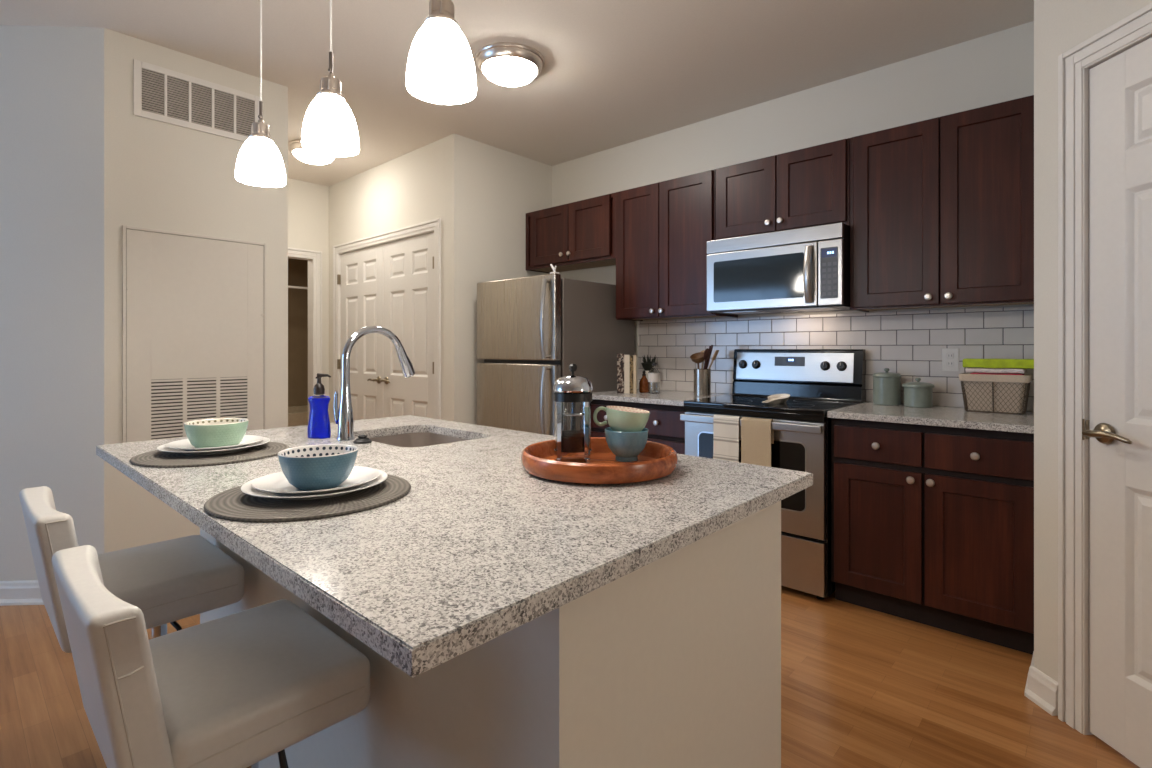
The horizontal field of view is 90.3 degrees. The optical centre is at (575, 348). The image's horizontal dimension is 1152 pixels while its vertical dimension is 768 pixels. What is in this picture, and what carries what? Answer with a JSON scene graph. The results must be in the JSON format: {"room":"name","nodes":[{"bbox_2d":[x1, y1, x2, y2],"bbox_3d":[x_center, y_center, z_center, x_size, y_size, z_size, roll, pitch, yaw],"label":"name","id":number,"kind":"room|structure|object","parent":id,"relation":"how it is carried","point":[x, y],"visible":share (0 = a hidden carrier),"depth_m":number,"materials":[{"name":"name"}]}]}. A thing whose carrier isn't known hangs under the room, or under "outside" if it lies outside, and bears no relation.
{"room":"kitchen","nodes":[
{"label":"kitchen","id":0,"kind":"room"},
{"bbox_2d":[0,25,103,580],"bbox_3d":[-3.990,-0.164,2.935,3.428,2.743,0.784,0,0,17],"label":"wall","id":1,"kind":"structure","parent":0,"point":[52,77],"depth_m":2.73,"materials":[{"name":"paint"}]},
{"bbox_2d":[0,580,43,605],"bbox_3d":[-3.314,1.155,2.675,2.080,0.105,0.026,0,0,-3],"label":"baseboard","id":2,"kind":"structure","parent":1,"relation":"attached to","point":[11,592],"depth_m":2.71,"materials":[{"name":"white paint"}]},
{"bbox_2d":[104,28,287,552],"bbox_3d":[-2.010,-0.164,3.084,0.100,2.743,0.841,0,0,42],"label":"wall","id":3,"kind":"structure","parent":0,"point":[158,175],"depth_m":2.92,"materials":[{"name":"paint"}]},
{"bbox_2d":[122,225,266,442],"bbox_3d":[-1.985,-0.039,3.025,0.016,1.122,0.654,0,0,42],"label":"access panel","id":4,"kind":"object","parent":3,"relation":"attached to","point":[194,306],"visible":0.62,"depth_m":2.98,"materials":[{"name":"paint"}]},
{"bbox_2d":[133,59,259,141],"bbox_3d":[-1.982,-1.287,3.032,0.012,0.274,0.580,0,0,42],"label":"air vent","id":5,"kind":"object","parent":3,"relation":"in","point":[161,94],"visible":0.88,"depth_m":3.00,"materials":[{"name":"white metal"}]},
{"bbox_2d":[288,258,307,406],"bbox_3d":[-3.373,-0.164,6.043,2.120,2.743,2.390,0,0,42],"label":"wall","id":6,"kind":"structure","parent":0,"point":[297,268],"depth_m":7.26,"materials":[{"name":"brown paint"}]},
{"bbox_2d":[288,286,307,289],"bbox_3d":[-3.477,-0.692,6.137,0.028,0.027,2.149,0,0,42],"label":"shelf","id":7,"kind":"object","parent":6,"relation":"attached to","point":[294,287],"visible":0.02,"depth_m":6.48,"materials":[{"name":"white plastic"}]},
{"bbox_2d":[288,178,328,411],"bbox_3d":[-2.504,-0.164,5.334,0.120,2.743,2.270,0,0,42],"label":"wall","id":8,"kind":"structure","parent":0,"point":[308,203],"depth_m":5.33,"materials":[{"name":"paint"}]},
{"bbox_2d":[288,247,321,420],"bbox_3d":[-2.726,0.150,5.059,0.121,2.115,0.915,0,0,42],"label":"door frame","id":9,"kind":"structure","parent":8,"relation":"attached to","point":[314,258],"depth_m":5.33,"materials":[{"name":"white paint"}]},
{"bbox_2d":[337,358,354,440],"bbox_3d":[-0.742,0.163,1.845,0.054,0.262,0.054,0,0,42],"label":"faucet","id":10,"kind":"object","parent":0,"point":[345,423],"depth_m":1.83,"materials":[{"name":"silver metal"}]},
{"bbox_2d":[329,138,443,422],"bbox_3d":[-1.609,-0.164,4.839,1.869,2.743,0.120,0,0,42],"label":"wall","id":11,"kind":"structure","parent":0,"point":[405,190],"depth_m":4.66,"materials":[{"name":"paint"}]},
{"bbox_2d":[337,244,382,420],"bbox_3d":[-1.909,0.163,5.024,0.780,2.066,0.102,0,0,42],"label":"door","id":12,"kind":"structure","parent":11,"relation":"in","point":[360,279],"depth_m":5.00,"materials":[{"name":"white paint"}]},
{"bbox_2d":[333,218,440,422],"bbox_3d":[-1.590,0.128,4.793,1.700,2.160,0.121,0,0,42],"label":"door frame","id":13,"kind":"structure","parent":11,"relation":"attached to","point":[434,225],"depth_m":4.49,"materials":[{"name":"white paint"}]},
{"bbox_2d":[379,232,433,418],"bbox_3d":[-1.330,0.163,4.499,0.778,2.066,0.102,0,0,42],"label":"door","id":14,"kind":"structure","parent":11,"relation":"in","point":[408,264],"depth_m":4.50,"materials":[{"name":"white paint"}]},
{"bbox_2d":[444,133,551,424],"bbox_3d":[-0.581,-0.164,4.491,0.120,2.743,0.990,0,0,42],"label":"wall","id":15,"kind":"structure","parent":0,"point":[489,191],"depth_m":4.22,"materials":[{"name":"paint"}]},
{"bbox_2d":[0,0,1033,185],"bbox_3d":[-1.992,-1.595,1.376,10.800,0.120,8.100,0,0,42],"label":"ceiling","id":16,"kind":"structure","parent":0,"point":[614,73],"depth_m":2.90,"materials":[{"name":"paint"}]},
{"bbox_2d":[235,0,285,186],"bbox_3d":[-1.022,-1.039,1.858,0.145,0.991,0.145,0,0,42],"label":"pendant lamp","id":17,"kind":"object","parent":16,"relation":"hanging from","point":[259,163],"visible":1,"depth_m":1.83,"materials":[{"name":"white glass"}]},
{"bbox_2d":[288,139,336,164],"bbox_3d":[-2.005,-1.479,4.381,0.366,0.111,0.366,0,0,42],"label":"ceiling light","id":18,"kind":"object","parent":16,"relation":"attached to","point":[295,147],"visible":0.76,"depth_m":4.29,"materials":[{"name":"white glass"}]},
{"bbox_2d":[301,0,358,156],"bbox_3d":[-0.663,-1.039,1.550,0.145,0.991,0.145,0,0,42],"label":"pendant lamp","id":19,"kind":"object","parent":16,"relation":"hanging from","point":[329,128],"visible":1,"depth_m":1.52,"materials":[{"name":"white glass"}]},
{"bbox_2d":[406,0,476,104],"bbox_3d":[-0.282,-1.039,1.203,0.145,0.991,0.145,0,0,42],"label":"pendant lamp","id":20,"kind":"object","parent":16,"relation":"hanging from","point":[440,66],"visible":1,"depth_m":1.17,"materials":[{"name":"white glass"}]},
{"bbox_2d":[475,42,543,86],"bbox_3d":[-0.352,-1.479,3.048,0.366,0.111,0.366,0,0,42],"label":"ceiling light","id":21,"kind":"object","parent":16,"relation":"attached to","point":[509,64],"visible":1,"depth_m":2.95,"materials":[{"name":"white glass"}]},
{"bbox_2d":[0,586,1139,767],"bbox_3d":[-1.992,1.258,1.376,10.800,0.100,8.100,0,0,42],"label":"floor","id":22,"kind":"structure","parent":0,"point":[862,687],"depth_m":1.96,"materials":[{"name":"brown wood"}]},
{"bbox_2d":[19,486,243,652],"bbox_3d":[-1.158,0.786,1.518,0.404,0.844,0.436,0,0,42],"label":"bar stool","id":23,"kind":"object","parent":22,"relation":"on","point":[170,581],"visible":0.56,"depth_m":1.44,"materials":[{"name":"white leather"}]},
{"bbox_2d":[52,545,369,767],"bbox_3d":[-0.656,0.786,1.062,0.404,0.844,0.436,0,0,42],"label":"bar stool","id":24,"kind":"object","parent":22,"relation":"on","point":[239,689],"visible":1,"depth_m":0.95,"materials":[{"name":"white leather"}]},
{"bbox_2d":[288,405,307,426],"bbox_3d":[-3.513,0.968,6.677,0.800,0.480,1.280,0,0,42],"label":"bathtub","id":25,"kind":"object","parent":22,"relation":"on","point":[297,415],"visible":0.02,"depth_m":6.52,"materials":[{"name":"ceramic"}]},
{"bbox_2d":[200,501,780,767],"bbox_3d":[-0.386,0.766,1.631,1.665,0.884,0.753,0,0,42],"label":"kitchen island","id":26,"kind":"object","parent":22,"relation":"on","point":[674,661],"visible":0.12,"depth_m":1.01,"materials":[{"name":"paint"}]},
{"bbox_2d":[96,415,812,677],"bbox_3d":[-0.448,0.309,1.547,1.752,0.030,1.073,0,0,42],"label":"island countertop","id":27,"kind":"structure","parent":26,"relation":"on","point":[480,547],"depth_m":0.93,"materials":[{"name":"stone"}]},
{"bbox_2d":[130,442,288,467],"bbox_3d":[-1.008,0.291,1.597,0.374,0.006,0.374,0,0,42],"label":"placemat","id":28,"kind":"object","parent":27,"relation":"on","point":[156,458],"visible":0.68,"depth_m":1.51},
{"bbox_2d":[157,437,269,454],"bbox_3d":[-1.022,0.278,1.626,0.272,0.019,0.272,0,0,42],"label":"dinner plate","id":29,"kind":"object","parent":28,"relation":"on","point":[163,448],"visible":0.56,"depth_m":1.55,"materials":[{"name":"white ceramic"}]},
{"bbox_2d":[165,435,263,450],"bbox_3d":[-1.019,0.272,1.623,0.238,0.020,0.238,0,0,42],"label":"salad plate","id":30,"kind":"object","parent":29,"relation":"on","point":[184,444],"visible":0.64,"depth_m":1.60,"materials":[{"name":"white ceramic"}]},
{"bbox_2d":[184,418,248,447],"bbox_3d":[-1.001,0.239,1.597,0.154,0.074,0.154,0,0,42],"label":"bowl","id":31,"kind":"object","parent":30,"relation":"on","point":[218,432],"visible":0.91,"depth_m":1.55,"materials":[{"name":"green ceramic"}]},
{"bbox_2d":[204,474,410,521],"bbox_3d":[-0.527,0.291,1.153,0.374,0.006,0.374,0,0,42],"label":"placemat","id":32,"kind":"object","parent":27,"relation":"on","point":[232,504],"visible":0.59,"depth_m":1.06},
{"bbox_2d":[241,468,387,499],"bbox_3d":[-0.527,0.278,1.170,0.272,0.019,0.272,0,0,42],"label":"dinner plate","id":33,"kind":"object","parent":32,"relation":"on","point":[247,488],"visible":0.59,"depth_m":1.10,"materials":[{"name":"white ceramic"}]},
{"bbox_2d":[252,466,379,495],"bbox_3d":[-0.524,0.272,1.167,0.238,0.020,0.238,0,0,42],"label":"salad plate","id":34,"kind":"object","parent":33,"relation":"on","point":[277,482],"visible":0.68,"depth_m":1.15,"materials":[{"name":"white ceramic"}]},
{"bbox_2d":[278,444,357,490],"bbox_3d":[-0.516,0.240,1.150,0.148,0.073,0.148,0,0,42],"label":"bowl","id":35,"kind":"object","parent":34,"relation":"on","point":[321,466],"visible":0.99,"depth_m":1.10,"materials":[{"name":"blue ceramic"}]},
{"bbox_2d":[307,373,330,438],"bbox_3d":[-0.843,0.188,1.883,0.079,0.213,0.052,0,0,7],"label":"soap bottle","id":36,"kind":"object","parent":27,"relation":"on","point":[319,427],"visible":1,"depth_m":1.86,"materials":[{"name":"blue plastic"}]},
{"bbox_2d":[353,435,371,443],"bbox_3d":[-0.667,0.283,1.790,0.054,0.022,0.054,0,0,42],"label":"stopper","id":37,"kind":"object","parent":27,"relation":"on","point":[362,439],"visible":1,"depth_m":1.78,"materials":[{"name":"silver rubber"}]},
{"bbox_2d":[333,326,414,440],"bbox_3d":[-0.679,0.108,1.941,0.089,0.370,0.279,0,0,42],"label":"kitchen faucet","id":38,"kind":"object","parent":27,"relation":"on","point":[343,416],"visible":1,"depth_m":1.84,"materials":[{"name":"silver metal"}]},
{"bbox_2d":[369,433,467,446],"bbox_3d":[-0.546,0.416,1.957,0.486,0.184,0.371,0,0,42],"label":"sink","id":39,"kind":"object","parent":27,"relation":"in","point":[409,439],"visible":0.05,"depth_m":2.17,"materials":[{"name":"metal"}]},
{"bbox_2d":[521,437,677,484],"bbox_3d":[0.056,0.269,1.400,0.380,0.049,0.380,0,0,22],"label":"serving tray","id":40,"kind":"object","parent":27,"relation":"on","point":[656,460],"visible":0.81,"depth_m":1.26,"materials":[{"name":"brown wood"}]},
{"bbox_2d":[553,364,592,462],"bbox_3d":[-0.008,0.162,1.484,0.101,0.247,0.144,0,0,0],"label":"press","id":41,"kind":"object","parent":40,"relation":"on","point":[572,394],"visible":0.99,"depth_m":1.42,"materials":[{"name":"clear glass"}]},
{"bbox_2d":[605,427,647,461],"bbox_3d":[0.124,0.246,1.475,0.125,0.079,0.112,0,0,24],"label":"coffee mug","id":42,"kind":"object","parent":40,"relation":"on","point":[626,446],"visible":0.95,"depth_m":1.43,"materials":[{"name":"teal ceramic"}]},
{"bbox_2d":[593,406,649,431],"bbox_3d":[0.128,0.191,1.478,0.129,0.085,0.114,0,0,38],"label":"coffee mug","id":43,"kind":"object","parent":42,"relation":"on","point":[620,418],"visible":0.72,"depth_m":1.43,"materials":[{"name":"green ceramic"}]},
{"bbox_2d":[477,264,634,435],"bbox_3d":[-0.165,0.335,4.124,0.790,1.745,0.905,0,0,42],"label":"refrigerator","id":44,"kind":"object","parent":22,"relation":"on","point":[530,329],"depth_m":3.81,"materials":[{"name":"metal"}]},
{"bbox_2d":[591,399,687,454],"bbox_3d":[0.537,0.766,3.707,0.779,0.883,0.647,0,0,42],"label":"base cabinet","id":45,"kind":"object","parent":22,"relation":"on","point":[664,425],"visible":0.2,"depth_m":3.36,"materials":[{"name":"brown wood"}]},
{"bbox_2d":[592,389,732,405],"bbox_3d":[0.535,0.309,3.709,0.788,0.030,0.647,0,0,42],"label":"countertop","id":46,"kind":"structure","parent":45,"relation":"on","point":[665,397],"depth_m":3.52,"materials":[{"name":"stone"}]},
{"bbox_2d":[617,353,623,392],"bbox_3d":[0.299,0.163,3.837,0.047,0.262,0.170,0,0,4],"label":"cookbook","id":47,"kind":"object","parent":46,"relation":"on","point":[620,356],"visible":0.96,"depth_m":3.75,"materials":[{"name":"multicoloured paper"}]},
{"bbox_2d":[624,354,629,392],"bbox_3d":[0.340,0.167,3.834,0.034,0.254,0.170,0,0,4],"label":"cookbook","id":48,"kind":"object","parent":46,"relation":"on","point":[626,357],"visible":1,"depth_m":3.75,"materials":[{"name":"beige paper"}]},
{"bbox_2d":[630,356,632,393],"bbox_3d":[0.369,0.171,3.829,0.024,0.246,0.165,0,0,4],"label":"cookbook","id":49,"kind":"object","parent":46,"relation":"on","point":[631,357],"visible":0.79,"depth_m":3.75,"materials":[{"name":"beige paper"}]},
{"bbox_2d":[633,355,635,393],"bbox_3d":[0.392,0.169,3.830,0.020,0.250,0.170,0,0,4],"label":"cookbook","id":50,"kind":"object","parent":46,"relation":"on","point":[634,356],"visible":0.96,"depth_m":3.75,"materials":[{"name":"beige paper"}]},
{"bbox_2d":[639,371,647,392],"bbox_3d":[0.458,0.220,3.850,0.066,0.147,0.066,0,0,42],"label":"bottle","id":51,"kind":"object","parent":46,"relation":"on","point":[643,384],"visible":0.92,"depth_m":3.82,"materials":[{"name":"brown glass"}]},
{"bbox_2d":[641,355,656,378],"bbox_3d":[0.515,0.168,4.032,0.112,0.253,0.114,0,0,42],"label":"potted plant","id":52,"kind":"object","parent":46,"relation":"on","point":[647,365],"visible":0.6,"depth_m":4.00,"materials":[{"name":"green plant"}]},
{"bbox_2d":[648,363,659,393],"bbox_3d":[0.516,0.193,3.780,0.081,0.202,0.081,0,0,42],"label":"glass bottle","id":53,"kind":"object","parent":46,"relation":"on","point":[653,374],"visible":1,"depth_m":3.75,"materials":[{"name":"white"}]},
{"bbox_2d":[694,369,710,395],"bbox_3d":[0.787,0.210,3.574,0.107,0.167,0.107,0,0,42],"label":"utensil crock","id":54,"kind":"object","parent":46,"relation":"on","point":[702,377],"visible":0.97,"depth_m":3.53,"materials":[{"name":"metal"}]},
{"bbox_2d":[690,352,703,368],"bbox_3d":[0.756,0.155,3.552,0.096,0.266,0.092,0,0,42],"label":"ladle","id":55,"kind":"object","parent":54,"relation":"in","point":[698,357],"visible":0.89,"depth_m":3.57,"materials":[{"name":"brown wood"}]},
{"bbox_2d":[703,348,709,368],"bbox_3d":[0.800,0.143,3.531,0.059,0.290,0.065,0,0,-16],"label":"spoon","id":56,"kind":"object","parent":54,"relation":"in","point":[706,354],"visible":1,"depth_m":3.51,"materials":[{"name":"red wood"}]},
{"bbox_2d":[705,346,712,368],"bbox_3d":[0.801,0.135,3.557,0.094,0.308,0.036,0,0,42],"label":"serving fork","id":57,"kind":"object","parent":54,"relation":"in","point":[710,347],"visible":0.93,"depth_m":3.54,"materials":[{"name":"red wood"}]},
{"bbox_2d":[708,350,718,368],"bbox_3d":[0.818,0.149,3.561,0.144,0.281,0.046,0,0,42],"label":"wooden spatula","id":58,"kind":"object","parent":54,"relation":"in","point":[716,351],"visible":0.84,"depth_m":3.53,"materials":[{"name":"brown wood"}]},
{"bbox_2d":[680,349,864,599],"bbox_3d":[1.082,0.606,3.154,0.761,1.204,0.690,0,0,42],"label":"stove","id":59,"kind":"object","parent":22,"relation":"on","point":[817,382],"visible":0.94,"depth_m":2.90,"materials":[{"name":"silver metal"}]},
{"bbox_2d":[713,414,741,461],"bbox_3d":[0.783,0.548,2.967,0.142,0.401,0.042,0,0,42],"label":"dish towel","id":60,"kind":"object","parent":59,"relation":"hanging from","point":[726,429],"visible":0.72,"depth_m":2.95,"materials":[{"name":"white fabric"}]},
{"bbox_2d":[741,417,773,466],"bbox_3d":[0.904,0.557,2.858,0.154,0.421,0.042,0,0,42],"label":"dish towel","id":61,"kind":"object","parent":59,"relation":"hanging from","point":[757,436],"visible":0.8,"depth_m":2.84,"materials":[{"name":"beige fabric"}]},
{"bbox_2d":[680,411,834,599],"bbox_3d":[1.079,0.762,3.151,0.761,0.892,0.682,0,0,42],"label":"oven","id":62,"kind":"object","parent":59,"relation":"in","point":[802,439],"depth_m":2.75,"materials":[{"name":"silver metal"}]},
{"bbox_2d":[684,394,862,422],"bbox_3d":[1.082,0.317,3.154,0.761,0.057,0.610,0,0,42],"label":"cooktop","id":63,"kind":"object","parent":59,"relation":"in","point":[799,408],"depth_m":3.01,"materials":[{"name":"black glass"}]},
{"bbox_2d":[762,394,789,404],"bbox_3d":[1.046,0.266,3.013,0.222,0.046,0.110,0,0,-42],"label":"spoon rest","id":64,"kind":"object","parent":59,"relation":"on","point":[776,398],"visible":1,"depth_m":3.02,"materials":[{"name":"beige ceramic"}]},
{"bbox_2d":[831,418,1033,654],"bbox_3d":[1.682,0.766,2.666,0.768,0.883,0.647,0,0,42],"label":"base cabinet","id":65,"kind":"object","parent":22,"relation":"on","point":[933,526],"visible":0.96,"depth_m":2.42,"materials":[{"name":"brown wood"}]},
{"bbox_2d":[827,402,1033,433],"bbox_3d":[1.681,0.309,2.667,0.773,0.030,0.647,0,0,42],"label":"countertop","id":66,"kind":"structure","parent":65,"relation":"on","point":[943,416],"depth_m":2.52,"materials":[{"name":"stone"}]},
{"bbox_2d":[873,368,900,404],"bbox_3d":[1.639,0.198,3.020,0.134,0.191,0.134,0,0,42],"label":"canister","id":67,"kind":"object","parent":66,"relation":"on","point":[886,385],"visible":1,"depth_m":2.97,"materials":[{"name":"green ceramic"}]},
{"bbox_2d":[902,378,934,407],"bbox_3d":[1.732,0.220,2.900,0.144,0.147,0.144,0,0,42],"label":"canister","id":68,"kind":"object","parent":66,"relation":"on","point":[918,394],"visible":1,"depth_m":2.85,"materials":[{"name":"green ceramic"}]},
{"bbox_2d":[959,373,1032,413],"bbox_3d":[1.948,0.206,2.661,0.264,0.176,0.184,0,0,42],"label":"wire basket","id":69,"kind":"object","parent":66,"relation":"on","point":[1004,394],"visible":0.99,"depth_m":2.60,"materials":[{"name":"fabric"}]},
{"bbox_3d":[1.948,0.205,2.660,0.174,0.157,0.092,0,0,42],"label":"pack","id":70,"kind":"object","parent":69,"relation":"in","visible":0},
{"bbox_2d":[970,372,1023,374],"bbox_3d":[1.951,0.120,2.654,0.194,0.014,0.122,0,0,42],"label":"pack","id":71,"kind":"object","parent":70,"relation":"on","point":[973,372],"visible":0.58,"depth_m":2.62,"materials":[{"name":"red paper"}]},
{"bbox_2d":[965,367,1026,373],"bbox_3d":[1.949,0.101,2.659,0.220,0.023,0.124,0,0,42],"label":"pack","id":72,"kind":"object","parent":71,"relation":"on","point":[970,369],"visible":0.91,"depth_m":2.62,"materials":[{"name":"paper"}]},
{"bbox_2d":[963,358,1033,368],"bbox_3d":[1.959,0.068,2.650,0.268,0.043,0.136,0,0,42],"label":"pack","id":73,"kind":"object","parent":72,"relation":"on","point":[968,362],"visible":0.82,"depth_m":2.60,"materials":[{"name":"paper"}]},
{"bbox_2d":[552,21,1033,410],"bbox_3d":[1.029,-0.164,3.772,3.470,2.743,0.130,0,0,42],"label":"wall","id":74,"kind":"structure","parent":0,"point":[998,67],"depth_m":3.26,"materials":[{"name":"paint"}]},
{"bbox_2d":[526,192,615,273],"bbox_3d":[0.024,-0.855,4.373,0.923,0.456,0.352,0,0,42],"label":"upper cabinet","id":75,"kind":"object","parent":74,"relation":"attached to","point":[581,234],"visible":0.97,"depth_m":4.23,"materials":[{"name":"brown wood"}]},
{"bbox_2d":[616,169,737,320],"bbox_3d":[0.644,-0.641,3.803,0.758,0.883,0.342,0,0,42],"label":"upper cabinet","id":76,"kind":"object","parent":74,"relation":"attached to","point":[664,229],"visible":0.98,"depth_m":3.68,"materials":[{"name":"brown wood"}]},
{"bbox_2d":[707,222,850,314],"bbox_3d":[1.169,-0.421,3.250,0.761,0.422,0.454,0,0,42],"label":"microwave","id":77,"kind":"object","parent":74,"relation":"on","point":[807,269],"visible":0.98,"depth_m":3.08,"materials":[{"name":"silver metal"}]},
{"bbox_2d":[716,138,849,239],"bbox_3d":[1.211,-0.859,3.295,0.761,0.449,0.352,0,0,42],"label":"upper cabinet","id":78,"kind":"object","parent":74,"relation":"attached to","point":[810,186],"visible":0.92,"depth_m":3.15,"materials":[{"name":"brown wood"}]},
{"bbox_2d":[850,95,1033,311],"bbox_3d":[1.776,-0.641,2.774,0.773,0.883,0.342,0,0,42],"label":"upper cabinet","id":79,"kind":"object","parent":74,"relation":"attached to","point":[942,208],"visible":0.92,"depth_m":2.64,"materials":[{"name":"brown wood"}]},
{"bbox_2d":[942,348,958,370],"bbox_3d":[1.892,0.056,2.894,0.072,0.116,0.010,0,0,42],"label":"wall outlet","id":80,"kind":"object","parent":74,"relation":"attached to","point":[950,356],"visible":1,"depth_m":2.89,"materials":[{"name":"white plastic"}]},
{"bbox_2d":[947,353,953,358],"bbox_3d":[1.891,0.036,2.893,0.030,0.028,0.005,0,0,42],"label":"receptacle","id":81,"kind":"object","parent":80,"relation":"attached to","point":[949,355],"depth_m":2.89,"materials":[{"name":"grey plastic"}]},
{"bbox_2d":[947,361,953,365],"bbox_3d":[1.891,0.076,2.893,0.030,0.028,0.005,0,0,42],"label":"receptacle","id":82,"kind":"object","parent":80,"relation":"attached to","point":[949,363],"depth_m":2.89,"materials":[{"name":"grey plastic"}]},
{"bbox_2d":[1034,0,1151,681],"bbox_3d":[1.774,-0.164,1.653,0.524,2.743,2.126,0,0,14],"label":"wall","id":83,"kind":"structure","parent":0,"point":[1060,26],"depth_m":1.94,"materials":[{"name":"paint"}]},
{"bbox_2d":[1024,652,1033,691],"bbox_3d":[1.645,1.155,2.068,0.026,0.105,0.200,0,0,42],"label":"baseboard","id":84,"kind":"structure","parent":83,"relation":"attached to","point":[1032,661],"depth_m":2.03,"materials":[{"name":"white paint"}]},
{"bbox_2d":[1024,665,1057,715],"bbox_3d":[1.577,1.155,1.940,0.026,0.105,0.110,0,0,-3],"label":"baseboard","id":85,"kind":"structure","parent":83,"relation":"attached to","point":[1042,689],"depth_m":1.93,"materials":[{"name":"white paint"}]},
{"bbox_2d":[1058,3,1151,734],"bbox_3d":[1.655,0.127,1.410,0.121,2.163,0.925,0,0,-3],"label":"door frame","id":86,"kind":"structure","parent":83,"relation":"attached to","point":[1074,65],"depth_m":1.81,"materials":[{"name":"white paint"}]},
{"bbox_2d":[1082,37,1151,767],"bbox_3d":[1.602,0.162,1.413,0.108,2.068,0.772,0,0,-3],"label":"door","id":87,"kind":"structure","parent":83,"relation":"in","point":[1119,426],"depth_m":1.69,"materials":[{"name":"white paint"}]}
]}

